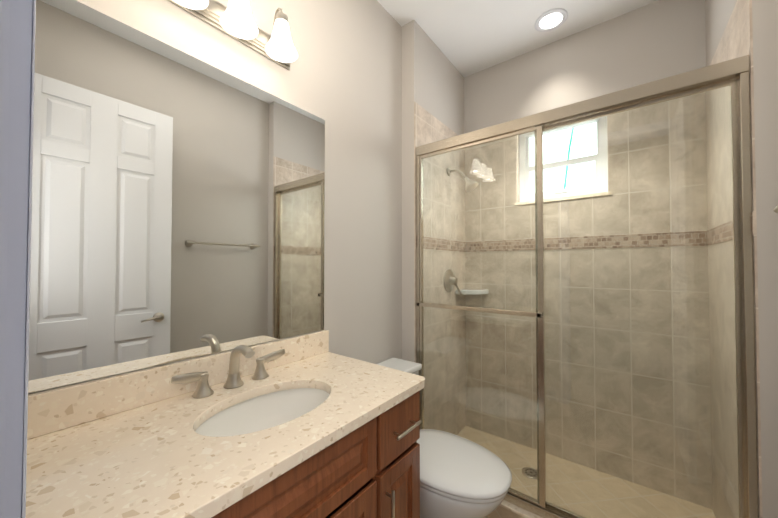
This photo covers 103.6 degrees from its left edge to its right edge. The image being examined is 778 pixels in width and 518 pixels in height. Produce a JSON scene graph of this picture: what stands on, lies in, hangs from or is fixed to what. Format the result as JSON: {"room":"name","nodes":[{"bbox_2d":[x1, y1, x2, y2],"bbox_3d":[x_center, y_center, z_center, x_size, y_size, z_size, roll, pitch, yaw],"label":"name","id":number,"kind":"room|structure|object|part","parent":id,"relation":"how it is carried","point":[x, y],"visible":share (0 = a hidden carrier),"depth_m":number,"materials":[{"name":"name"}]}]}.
{"room":"bathroom","nodes":[
{"label":"bathroom","id":0,"kind":"room"},
{"bbox_2d":[28,0,401,394],"bbox_3d":[-0.890,-0.108,0.790,0.120,2.820,3.020,-1,-1,38],"label":"wall","id":1,"kind":"structure","parent":0,"point":[342,77],"depth_m":1.57,"materials":[{"name":"grey paint"}]},
{"bbox_2d":[28,0,324,392],"bbox_3d":[-0.592,-0.172,1.072,0.006,0.987,0.935,-1,-1,38],"label":"mirror","id":2,"kind":"object","parent":1,"relation":"attached to","point":[178,201],"visible":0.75,"depth_m":0.92,"materials":[{"name":"silver mirror"}]},
{"bbox_2d":[168,0,297,69],"bbox_3d":[-0.521,-0.877,1.049,0.160,0.182,0.520,-1,-1,38],"label":"sconce","id":3,"kind":"object","parent":1,"relation":"attached to","point":[234,19],"visible":1,"depth_m":1.08,"materials":[{"name":"white glass"}]},
{"bbox_2d":[402,20,463,361],"bbox_3d":[0.340,-0.083,2.304,0.215,2.820,0.880,-1,-1,38],"label":"wall","id":4,"kind":"structure","parent":0,"point":[432,80],"depth_m":1.95,"materials":[{"name":"grey paint"}]},
{"bbox_2d":[377,0,657,76],"bbox_3d":[0.040,-1.571,0.653,1.850,0.100,3.900,-1,-1,38],"label":"ceiling","id":5,"kind":"structure","parent":0,"point":[469,37],"depth_m":1.93,"materials":[{"name":"paint"}]},
{"bbox_2d":[535,8,567,31],"bbox_3d":[1.014,-1.495,1.921,0.184,0.007,0.184,-1,-1,38],"label":"recessed light","id":6,"kind":"object","parent":5,"relation":"in","point":[556,18],"visible":1,"depth_m":1.91,"materials":[{"name":"white paint"}]},
{"bbox_2d":[464,0,705,191],"bbox_3d":[1.200,-0.086,2.107,1.385,2.820,0.120,-1,-1,38],"label":"wall","id":7,"kind":"structure","parent":0,"point":[657,40],"depth_m":1.96,"materials":[{"name":"grey paint"}]},
{"bbox_2d":[519,116,607,201],"bbox_3d":[1.199,-0.683,2.137,0.538,0.537,0.059,-1,-1,38],"label":"window","id":8,"kind":"structure","parent":7,"relation":"in","point":[603,147],"depth_m":2.09,"materials":[{"name":"white glass"}]},
{"bbox_2d":[515,191,611,205],"bbox_3d":[1.163,-0.405,2.086,0.574,0.022,0.068,-1,-1,38],"label":"window sill","id":9,"kind":"structure","parent":7,"relation":"attached to","point":[570,198],"depth_m":2.02,"materials":[{"name":"stone"}]},
{"bbox_2d":[414,0,762,517],"bbox_3d":[0.949,0.168,1.778,1.385,2.300,0.800,-1,-1,38],"label":"shower wall tile","id":10,"kind":"structure","parent":7,"relation":"attached to","point":[736,40],"depth_m":1.87,"materials":[{"name":"beige tile"}]},
{"bbox_2d":[444,269,462,294],"bbox_3d":[0.476,0.167,2.207,0.100,0.190,0.168,-1,-1,38],"label":"shower valve","id":11,"kind":"object","parent":10,"relation":"attached to","point":[451,281],"depth_m":2.20,"materials":[{"name":"silver metal"}]},
{"bbox_2d":[447,168,477,191],"bbox_3d":[0.525,-0.576,2.182,0.222,0.198,0.096,-1,-1,38],"label":"shower head","id":12,"kind":"object","parent":10,"relation":"attached to","point":[469,187],"depth_m":2.15},
{"bbox_2d":[455,288,488,294],"bbox_3d":[0.633,0.245,2.335,0.190,0.035,0.190,-1,-1,38],"label":"soap dish","id":13,"kind":"object","parent":10,"relation":"attached to","point":[468,291],"depth_m":2.29,"materials":[{"name":"white ceramic"}]},
{"bbox_2d":[705,0,777,517],"bbox_3d":[0.677,-0.120,0.136,0.200,2.820,3.900,-1,-1,38],"label":"wall","id":14,"kind":"structure","parent":0,"point":[718,13],"depth_m":1.03,"materials":[{"name":"grey paint"}]},
{"bbox_2d":[416,55,757,517],"bbox_3d":[0.719,0.253,1.480,1.371,1.919,0.085,-1,-1,38],"label":"shower door frame","id":15,"kind":"object","parent":14,"relation":"attached to","point":[733,74],"visible":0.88,"depth_m":1.32,"materials":[{"name":"clear glass"}]},
{"bbox_3d":[-0.235,1.342,0.247,1.850,0.100,3.000,-1,-1,38],"label":"floor","id":16,"kind":"structure","parent":0,"visible":0},
{"bbox_2d":[26,330,424,517],"bbox_3d":[-0.366,0.790,0.889,0.567,1.026,0.958,-1,-1,38],"label":"bathroom vanity","id":17,"kind":"object","parent":16,"relation":"on","point":[310,425],"visible":1,"depth_m":0.79,"materials":[{"name":"stone"}]},
{"bbox_2d":[171,345,284,398],"bbox_3d":[-0.493,0.352,1.013,0.143,0.145,0.375,-1,-1,38],"label":"faucet","id":18,"kind":"object","parent":17,"relation":"on","point":[235,387],"depth_m":1.02,"materials":[{"name":"silver metal"}]},
{"bbox_2d":[195,388,329,436],"bbox_3d":[-0.350,0.521,0.905,0.326,0.136,0.452,-1,-1,38],"label":"sink","id":19,"kind":"object","parent":17,"relation":"in","point":[265,409],"depth_m":1.01,"materials":[{"name":"ceramic"}]},
{"bbox_2d":[377,357,511,517],"bbox_3d":[0.183,0.945,1.434,0.744,0.735,0.444,-1,-1,38],"label":"toilet","id":20,"kind":"object","parent":16,"relation":"on","point":[461,477],"visible":0.44,"depth_m":1.25,"materials":[{"name":"white ceramic"}]},
{"bbox_3d":[-0.029,0.755,1.602,0.207,0.350,0.444,-1,-1,38],"label":"tank","id":21,"kind":"part","parent":20,"relation":"part of","materials":[{"name":"white ceramic"}]},
{"bbox_3d":[0.262,0.900,1.374,0.544,0.050,0.392,-1,-1,38],"label":"seat lid","id":22,"kind":"part","parent":20,"relation":"part of","materials":[{"name":"white ceramic"}]},
{"bbox_2d":[488,500,541,517],"bbox_3d":[0.726,1.263,1.471,1.385,0.100,0.126,-1,-1,38],"label":"sill","id":23,"kind":"structure","parent":16,"relation":"on","point":[504,509],"depth_m":1.50,"materials":[{"name":"tile"}]},
{"bbox_3d":[-0.311,-0.119,0.166,1.560,2.820,0.120,-1,-1,38],"label":"wall","id":24,"kind":"structure","parent":0,"visible":0},
{"bbox_2d":[0,0,35,517],"bbox_3d":[-0.081,0.068,-0.015,0.890,2.439,0.164,-1,-1,38],"label":"door frame","id":25,"kind":"structure","parent":24,"relation":"attached to","point":[17,43],"depth_m":0.27,"materials":[{"name":"white paint"}]},
{"label":"outside","id":26,"kind":"structure","parent":0,"visible":0},
{"bbox_2d":[529,122,596,193],"bbox_3d":[1.723,-0.715,2.775,2.800,2.500,0.001,-1,-1,38],"label":"sky","id":27,"kind":"structure","parent":26,"point":[557,148],"depth_m":2.84,"materials":[{"name":"white"}]},
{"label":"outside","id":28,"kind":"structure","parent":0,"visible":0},
{"bbox_2d":[564,128,573,188],"bbox_3d":[1.432,-0.671,2.430,0.114,1.002,0.014,-1,-1,38],"label":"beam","id":29,"kind":"structure","parent":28,"point":[568,158],"depth_m":2.43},
{"bbox_2d":[457,426,714,517],"bbox_3d":[0.957,1.369,1.789,1.850,0.100,0.900,-1,-1,38],"label":"floor","id":30,"kind":"structure","parent":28,"point":[587,474],"depth_m":1.76,"materials":[{"name":"tile"}]},
{"bbox_2d":[522,467,536,478],"bbox_3d":[0.877,1.317,1.890,0.104,0.006,0.104,-1,-1,38],"label":"floor drain","id":31,"kind":"object","parent":30,"relation":"on","point":[527,470],"depth_m":1.89,"materials":[{"name":"silver metal"}]}
]}

